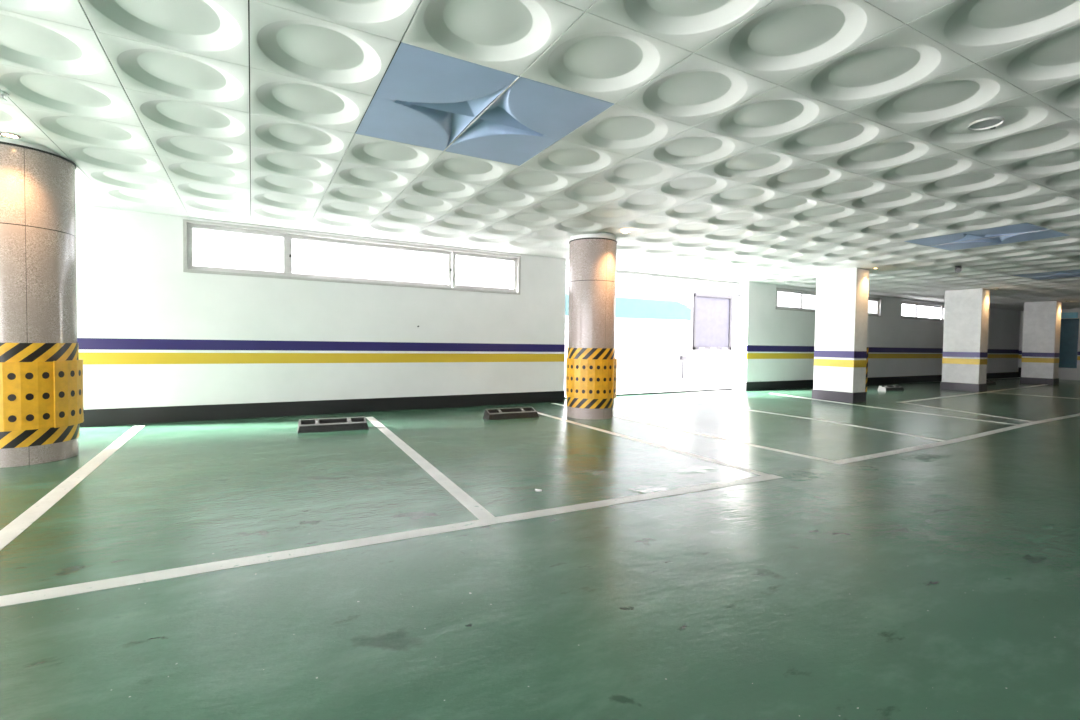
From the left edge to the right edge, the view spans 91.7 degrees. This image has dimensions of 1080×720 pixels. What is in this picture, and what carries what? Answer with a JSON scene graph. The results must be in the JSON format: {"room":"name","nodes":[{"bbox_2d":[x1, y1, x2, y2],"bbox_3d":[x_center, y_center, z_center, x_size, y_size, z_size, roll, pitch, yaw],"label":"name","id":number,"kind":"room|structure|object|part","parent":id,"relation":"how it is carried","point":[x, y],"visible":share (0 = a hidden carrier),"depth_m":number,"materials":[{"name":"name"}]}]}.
{"room":"parking garage","nodes":[
{"label":"parking garage","id":0,"kind":"room"},
{"bbox_2d":[76,205,565,409],"bbox_3d":[-2.695,-0.592,8.186,7.082,2.760,0.420,0,2,-30],"label":"wall","id":1,"kind":"structure","parent":0,"point":[151,332],"depth_m":7.38,"materials":[{"name":"white paint"}]},
{"bbox_2d":[79,391,564,426],"bbox_3d":[-2.600,0.693,8.038,7.086,0.205,0.018,0,2,-30],"label":"baseboard","id":2,"kind":"structure","parent":1,"relation":"attached to","point":[143,415],"depth_m":7.52,"materials":[{"name":"black paint"}]},
{"bbox_2d":[183,219,520,294],"bbox_3d":[-2.515,-1.491,8.080,4.948,0.680,0.142,0,2,-30],"label":"window","id":3,"kind":"structure","parent":1,"relation":"in","point":[188,225],"depth_m":7.73,"materials":[{"name":"grey metal"}]},
{"bbox_3d":[-4.100,-1.485,7.155,1.188,0.608,0.030,0,2,-30],"label":"sash","id":4,"kind":"part","parent":3,"relation":"part of","materials":[{"name":"glass"}]},
{"bbox_3d":[-2.539,-1.493,8.108,2.470,0.608,0.030,0,2,-30],"label":"sash","id":5,"kind":"part","parent":3,"relation":"part of","materials":[{"name":"glass"}]},
{"bbox_3d":[-0.937,-1.498,9.004,1.200,0.608,0.030,0,2,-30],"label":"sash","id":6,"kind":"part","parent":3,"relation":"part of","materials":[{"name":"glass"}]},
{"bbox_2d":[0,378,1079,719],"bbox_3d":[7.484,1.130,5.074,36.600,0.200,16.200,0,2,-29],"label":"floor","id":7,"kind":"structure","parent":0,"point":[942,582],"depth_m":2.56,"materials":[{"name":"green paint"}]},
{"bbox_2d":[0,137,83,467],"bbox_3d":[-4.565,-0.506,4.606,0.821,2.760,0.819,1,2,15],"label":"round column","id":8,"kind":"structure","parent":7,"relation":"on","point":[42,402],"depth_m":4.42,"materials":[{"name":"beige stone"}]},
{"bbox_2d":[0,425,144,549],"bbox_3d":[-3.694,0.896,4.255,0.122,0.002,5.051,0,2,-29],"label":"parking line","id":9,"kind":"object","parent":7,"relation":"on","point":[17,526],"visible":1,"depth_m":3.59,"materials":[{"name":"white paint"}]},
{"bbox_2d":[297,416,368,432],"bbox_3d":[-2.507,0.781,6.359,0.800,0.135,0.210,0,2,-26],"label":"wheel stop","id":10,"kind":"object","parent":7,"relation":"on","point":[344,423],"visible":1,"depth_m":6.31,"materials":[{"name":"black rubber"}]},
{"bbox_2d":[0,474,782,606],"bbox_3d":[-1.691,0.982,2.417,8.361,0.002,0.127,0,2,-28],"label":"parking line","id":11,"kind":"object","parent":7,"relation":"on","point":[36,595],"visible":1,"depth_m":2.72,"materials":[{"name":"white paint"}]},
{"bbox_2d":[366,417,494,519],"bbox_3d":[-1.379,0.895,5.351,0.108,0.002,4.764,0,2,-26],"label":"parking line","id":12,"kind":"object","parent":7,"relation":"on","point":[474,507],"visible":1,"depth_m":4.18,"materials":[{"name":"white paint"}]},
{"bbox_2d":[483,407,538,419],"bbox_3d":[-0.417,0.772,7.612,0.800,0.135,0.210,0,2,-28],"label":"wheel stop","id":13,"kind":"object","parent":7,"relation":"on","point":[518,412],"visible":1,"depth_m":7.56,"materials":[{"name":"black rubber"}]},
{"bbox_2d":[566,232,616,419],"bbox_3d":[0.785,-0.532,7.853,0.760,2.760,0.755,2,2,38],"label":"round column","id":14,"kind":"structure","parent":7,"relation":"on","point":[591,362],"depth_m":7.55,"materials":[{"name":"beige stone"}]},
{"bbox_2d":[565,388,731,398],"bbox_3d":[2.521,0.741,11.681,5.421,0.035,0.060,0,2,-32],"label":"rail","id":15,"kind":"object","parent":7,"relation":"on","point":[726,388],"visible":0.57,"depth_m":11.98,"materials":[{"name":"white metal"}]},
{"bbox_2d":[537,412,768,475],"bbox_3d":[0.810,0.889,6.532,0.090,0.002,4.802,0,2,-27],"label":"parking line","id":16,"kind":"object","parent":7,"relation":"on","point":[565,420],"visible":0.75,"depth_m":5.49,"materials":[{"name":"white paint"}]},
{"bbox_2d":[551,403,831,461],"bbox_3d":[1.505,0.876,7.251,0.110,0.002,5.210,0,2,-29],"label":"parking line","id":17,"kind":"object","parent":7,"relation":"on","point":[763,447],"visible":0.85,"depth_m":6.01,"materials":[{"name":"white paint"}]},
{"bbox_2d":[658,397,944,440],"bbox_3d":[3.693,0.865,8.607,0.281,0.002,5.344,0,2,-26],"label":"parking line","id":18,"kind":"object","parent":7,"relation":"on","point":[658,397],"visible":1,"depth_m":7.67,"materials":[{"name":"white paint"}]},
{"bbox_2d":[812,268,868,402],"bbox_3d":[6.205,-0.548,10.794,0.529,2.760,0.852,0,2,-30],"label":"square column","id":19,"kind":"structure","parent":7,"relation":"on","point":[841,315],"depth_m":10.55,"materials":[{"name":"white paint"}]},
{"bbox_3d":[6.167,0.732,10.822,0.482,0.200,0.852,0,2,-30],"label":"column skirting","id":20,"kind":"part","parent":19,"relation":"part of","materials":[{"name":"grey paint"}]},
{"bbox_2d":[877,385,903,390],"bbox_3d":[9.060,0.721,13.518,0.800,0.135,0.210,0,2,-27],"label":"wheel stop","id":21,"kind":"object","parent":7,"relation":"on","point":[881,387],"visible":1,"depth_m":13.43,"materials":[{"name":"black rubber"}]},
{"bbox_2d":[771,393,1018,424],"bbox_3d":[6.099,0.858,9.906,0.233,0.002,4.891,0,2,-19],"label":"parking line","id":22,"kind":"object","parent":7,"relation":"on","point":[771,393],"visible":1,"depth_m":9.10,"materials":[{"name":"white paint"}]},
{"bbox_2d":[830,413,1079,463],"bbox_3d":[7.523,0.941,7.888,11.241,0.002,0.165,0,2,-32],"label":"parking line","id":23,"kind":"object","parent":7,"relation":"on","point":[849,460],"visible":1,"depth_m":6.01,"materials":[{"name":"white paint"}]},
{"bbox_2d":[940,288,989,391],"bbox_3d":[11.330,-0.574,13.955,0.482,2.760,0.852,0,2,-30],"label":"square column","id":24,"kind":"structure","parent":7,"relation":"on","point":[966,312],"depth_m":13.75,"materials":[{"name":"white paint"}]},
{"bbox_3d":[11.312,0.705,13.995,0.482,0.200,0.852,0,2,-30],"label":"column skirting","id":25,"kind":"part","parent":24,"relation":"part of","materials":[{"name":"grey paint"}]},
{"bbox_2d":[900,402,1033,421],"bbox_3d":[7.370,0.894,9.316,0.092,0.002,2.686,1,2,-5],"label":"parking line","id":26,"kind":"object","parent":7,"relation":"on","point":[900,402],"visible":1,"depth_m":9.01,"materials":[{"name":"white paint"}]},
{"bbox_2d":[899,384,1044,402],"bbox_3d":[11.978,0.819,13.818,11.563,0.002,0.132,0,2,-35],"label":"parking line","id":27,"kind":"object","parent":7,"relation":"on","point":[1043,384],"visible":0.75,"depth_m":12.63,"materials":[{"name":"white paint"}]},
{"bbox_2d":[986,380,995,384],"bbox_3d":[13.973,0.700,16.413,0.800,0.135,0.210,0,2,-27],"label":"wheel stop","id":28,"kind":"object","parent":7,"relation":"on","point":[988,382],"visible":0.48,"depth_m":16.43,"materials":[{"name":"black rubber"}]},
{"bbox_2d":[989,392,1077,398],"bbox_3d":[11.974,0.862,12.443,0.100,0.002,2.200,0,2,-28],"label":"parking line","id":29,"kind":"object","parent":7,"relation":"on","point":[989,392],"visible":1,"depth_m":12.60,"materials":[{"name":"white paint"}]},
{"bbox_2d":[1020,301,1061,384],"bbox_3d":[16.304,-0.600,17.049,0.480,2.760,0.820,0,2,-30],"label":"square column","id":30,"kind":"structure","parent":7,"relation":"on","point":[1041,320],"depth_m":16.87,"materials":[{"name":"white paint"}]},
{"bbox_3d":[16.286,0.679,17.088,0.480,0.200,0.820,0,2,-30],"label":"column skirting","id":31,"kind":"part","parent":30,"relation":"part of","materials":[{"name":"grey paint"}]},
{"bbox_2d":[0,0,1079,310],"bbox_3d":[7.607,-1.669,5.750,35.695,0.036,16.796,0,2,-29],"label":"ceiling","id":32,"kind":"structure","parent":0,"point":[780,142],"depth_m":3.84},
{"bbox_2d":[0,90,8,101],"bbox_3d":[-3.504,-1.711,3.396,0.090,0.046,0.090,0,2,-29],"label":"sprinkler","id":33,"kind":"object","parent":32,"relation":"attached to","point":[3,94],"visible":1,"depth_m":3.40,"materials":[{"name":"white paint"}]},
{"bbox_2d":[0,132,20,138],"bbox_3d":[-4.158,-1.766,4.107,0.124,0.020,0.124,0,2,-29],"label":"recessed light","id":34,"kind":"object","parent":32,"relation":"in","point":[6,134],"visible":1,"depth_m":4.11,"materials":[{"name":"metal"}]},
{"bbox_2d":[355,42,518,150],"bbox_3d":[-0.765,-1.739,3.542,0.694,0.078,1.394,0,2,-29],"label":"ceiling panel","id":35,"kind":"object","parent":32,"relation":"attached to","point":[424,98],"visible":1,"depth_m":3.39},
{"bbox_2d":[444,77,613,165],"bbox_3d":[-0.154,-1.739,3.878,0.701,0.082,1.394,0,2,-29],"label":"ceiling panel","id":36,"kind":"object","parent":32,"relation":"attached to","point":[529,116],"visible":1,"depth_m":3.76,"materials":[{"name":"metal"}]},
{"bbox_2d":[955,266,961,272],"bbox_3d":[7.885,-1.704,9.880,0.100,0.145,0.284,2,2,36],"label":"security camera","id":37,"kind":"object","parent":32,"relation":"attached to","point":[957,268],"visible":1,"depth_m":9.79,"materials":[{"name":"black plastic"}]},
{"bbox_2d":[904,223,1047,245],"bbox_3d":[5.983,-1.760,7.252,0.694,0.078,1.394,0,2,-29],"label":"ceiling panel","id":38,"kind":"object","parent":32,"relation":"attached to","point":[1024,227],"visible":1,"depth_m":7.19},
{"bbox_2d":[967,117,1004,129],"bbox_3d":[3.145,-1.666,3.697,0.200,0.018,0.200,1,2,19],"label":"recessed light","id":39,"kind":"object","parent":32,"relation":"in","point":[990,122],"visible":1,"depth_m":3.70,"materials":[{"name":"metal"}]},
{"bbox_2d":[930,229,1069,250],"bbox_3d":[6.593,-1.760,7.588,0.701,0.082,1.394,0,2,-29],"label":"ceiling panel","id":40,"kind":"object","parent":32,"relation":"attached to","point":[1043,234],"visible":0.91,"depth_m":7.55,"materials":[{"name":"metal"}]},
{"bbox_2d":[1014,269,1079,277],"bbox_3d":[10.553,-1.799,10.563,0.694,0.078,1.394,0,2,-29],"label":"ceiling panel","id":41,"kind":"object","parent":32,"relation":"attached to","point":[1078,270],"visible":0.98,"depth_m":10.81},
{"bbox_2d":[1027,273,1079,279],"bbox_3d":[11.163,-1.799,10.899,0.701,0.082,1.394,0,2,-29],"label":"ceiling panel","id":42,"kind":"object","parent":32,"relation":"attached to","point":[1068,275],"visible":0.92,"depth_m":11.12,"materials":[{"name":"metal"}]},
{"bbox_2d":[97,0,1040,274],"bbox_3d":[7.347,-1.921,5.307,36.600,0.320,16.950,0,2,-29],"label":"ceiling slab","id":43,"kind":"structure","parent":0,"point":[248,0],"depth_m":3.59,"materials":[{"name":"white concrete"}]},
{"bbox_2d":[566,269,705,282],"bbox_3d":[2.394,-1.991,12.030,4.600,0.140,0.200,0,2,-29],"label":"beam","id":44,"kind":"structure","parent":43,"relation":"attached to","point":[566,269],"depth_m":12.21,"materials":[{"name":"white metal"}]},
{"bbox_2d":[732,281,1019,381],"bbox_3d":[12.030,-0.661,17.052,16.476,2.760,0.420,0,2,-30],"label":"wall","id":45,"kind":"structure","parent":0,"point":[770,343],"depth_m":14.09,"materials":[{"name":"white paint"}]},
{"bbox_2d":[566,265,739,284],"bbox_3d":[2.561,-2.097,11.655,5.470,0.500,0.150,0,2,-29],"label":"trim","id":46,"kind":"structure","parent":45,"relation":"attached to","point":[567,266],"depth_m":11.87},
{"bbox_2d":[776,287,881,316],"bbox_3d":[8.066,-1.563,14.517,4.980,0.550,0.142,0,2,-30],"label":"window","id":47,"kind":"structure","parent":45,"relation":"in","point":[801,292],"depth_m":13.83,"materials":[{"name":"grey metal"}]},
{"bbox_3d":[6.442,-1.556,13.565,1.125,0.478,0.030,0,2,-30],"label":"sash","id":48,"kind":"part","parent":47,"relation":"part of","materials":[{"name":"glass"}]},
{"bbox_3d":[8.044,-1.564,14.545,2.630,0.478,0.030,0,2,-30],"label":"sash","id":49,"kind":"part","parent":47,"relation":"part of","materials":[{"name":"glass"}]},
{"bbox_3d":[9.685,-1.570,15.467,1.135,0.478,0.030,0,2,-30],"label":"sash","id":50,"kind":"part","parent":47,"relation":"part of","materials":[{"name":"glass"}]},
{"bbox_2d":[731,372,1017,390],"bbox_3d":[12.111,0.618,16.897,16.496,0.215,0.474,0,2,-29],"label":"baseboard","id":51,"kind":"structure","parent":45,"relation":"attached to","point":[794,384],"depth_m":14.08,"materials":[{"name":"black paint"}]},
{"bbox_2d":[901,301,944,320],"bbox_3d":[12.811,-1.583,17.299,3.720,0.550,0.142,0,2,-30],"label":"window","id":52,"kind":"structure","parent":45,"relation":"in","point":[917,304],"depth_m":17.09,"materials":[{"name":"grey metal"}]},
{"bbox_3d":[11.721,-1.579,16.661,1.105,0.478,0.030,0,2,-30],"label":"sash","id":53,"kind":"part","parent":52,"relation":"part of","materials":[{"name":"glass"}]},
{"bbox_3d":[12.900,-1.585,17.393,1.670,0.478,0.030,0,2,-30],"label":"sash","id":54,"kind":"part","parent":52,"relation":"part of","materials":[{"name":"glass"}]},
{"bbox_3d":[14.007,-1.588,18.002,0.855,0.478,0.030,0,2,-30],"label":"sash","id":55,"kind":"part","parent":52,"relation":"part of","materials":[{"name":"glass"}]},
{"bbox_2d":[1018,308,1079,379],"bbox_3d":[23.146,-0.487,14.252,0.300,2.900,16.700,0,2,-29],"label":"wall","id":56,"kind":"structure","parent":0,"point":[1064,373],"depth_m":19.79,"materials":[{"name":"white paint"}]},
{"bbox_2d":[1018,367,1020,376],"bbox_3d":[23.118,0.772,13.978,0.020,0.400,16.160,0,2,-29],"label":"baseboard","id":57,"kind":"structure","parent":56,"relation":"attached to","point":[1019,368],"depth_m":21.01,"materials":[{"name":"black paint"}]},
{"bbox_2d":[1059,312,1078,367],"bbox_3d":[19.823,-0.750,19.900,0.080,2.080,0.890,0,2,-29],"label":"door","id":58,"kind":"structure","parent":56,"relation":"in","point":[1069,329],"depth_m":19.71,"materials":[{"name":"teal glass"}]},
{"label":"outside","id":59,"kind":"structure","parent":0,"visible":0},
{"bbox_2d":[564,377,1019,396],"bbox_3d":[8.746,1.159,4.855,100.000,0.190,80.000,0,2,-29],"label":"ground","id":60,"kind":"structure","parent":59,"point":[642,385],"depth_m":14.50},
{"bbox_2d":[193,228,815,379],"bbox_3d":[-1.417,-1.883,15.020,36.000,5.050,1.800,0,2,-29],"label":"wall","id":61,"kind":"structure","parent":60,"relation":"on","point":[644,348],"depth_m":15.52,"materials":[{"name":"white paint"}]},
{"bbox_2d":[565,286,690,320],"bbox_3d":[2.320,-1.659,15.488,5.000,0.920,1.005,0,2,-29],"label":"awning","id":62,"kind":"object","parent":61,"relation":"attached to","point":[629,304],"visible":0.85,"depth_m":15.48,"materials":[{"name":"metal"}]},
{"bbox_2d":[692,293,733,349],"bbox_3d":[5.960,-1.301,18.003,1.800,1.910,0.120,0,2,-29],"label":"roller shutter","id":63,"kind":"object","parent":61,"relation":"attached to","point":[712,313],"visible":1,"depth_m":17.98,"materials":[{"name":"metal"}]},
{"bbox_2d":[680,356,685,378],"bbox_3d":[4.691,0.241,17.206,0.180,0.760,0.120,0,2,-29],"label":"post box","id":64,"kind":"object","parent":60,"relation":"on","point":[682,358],"visible":1,"depth_m":17.19,"materials":[{"name":"metal"}]}
]}

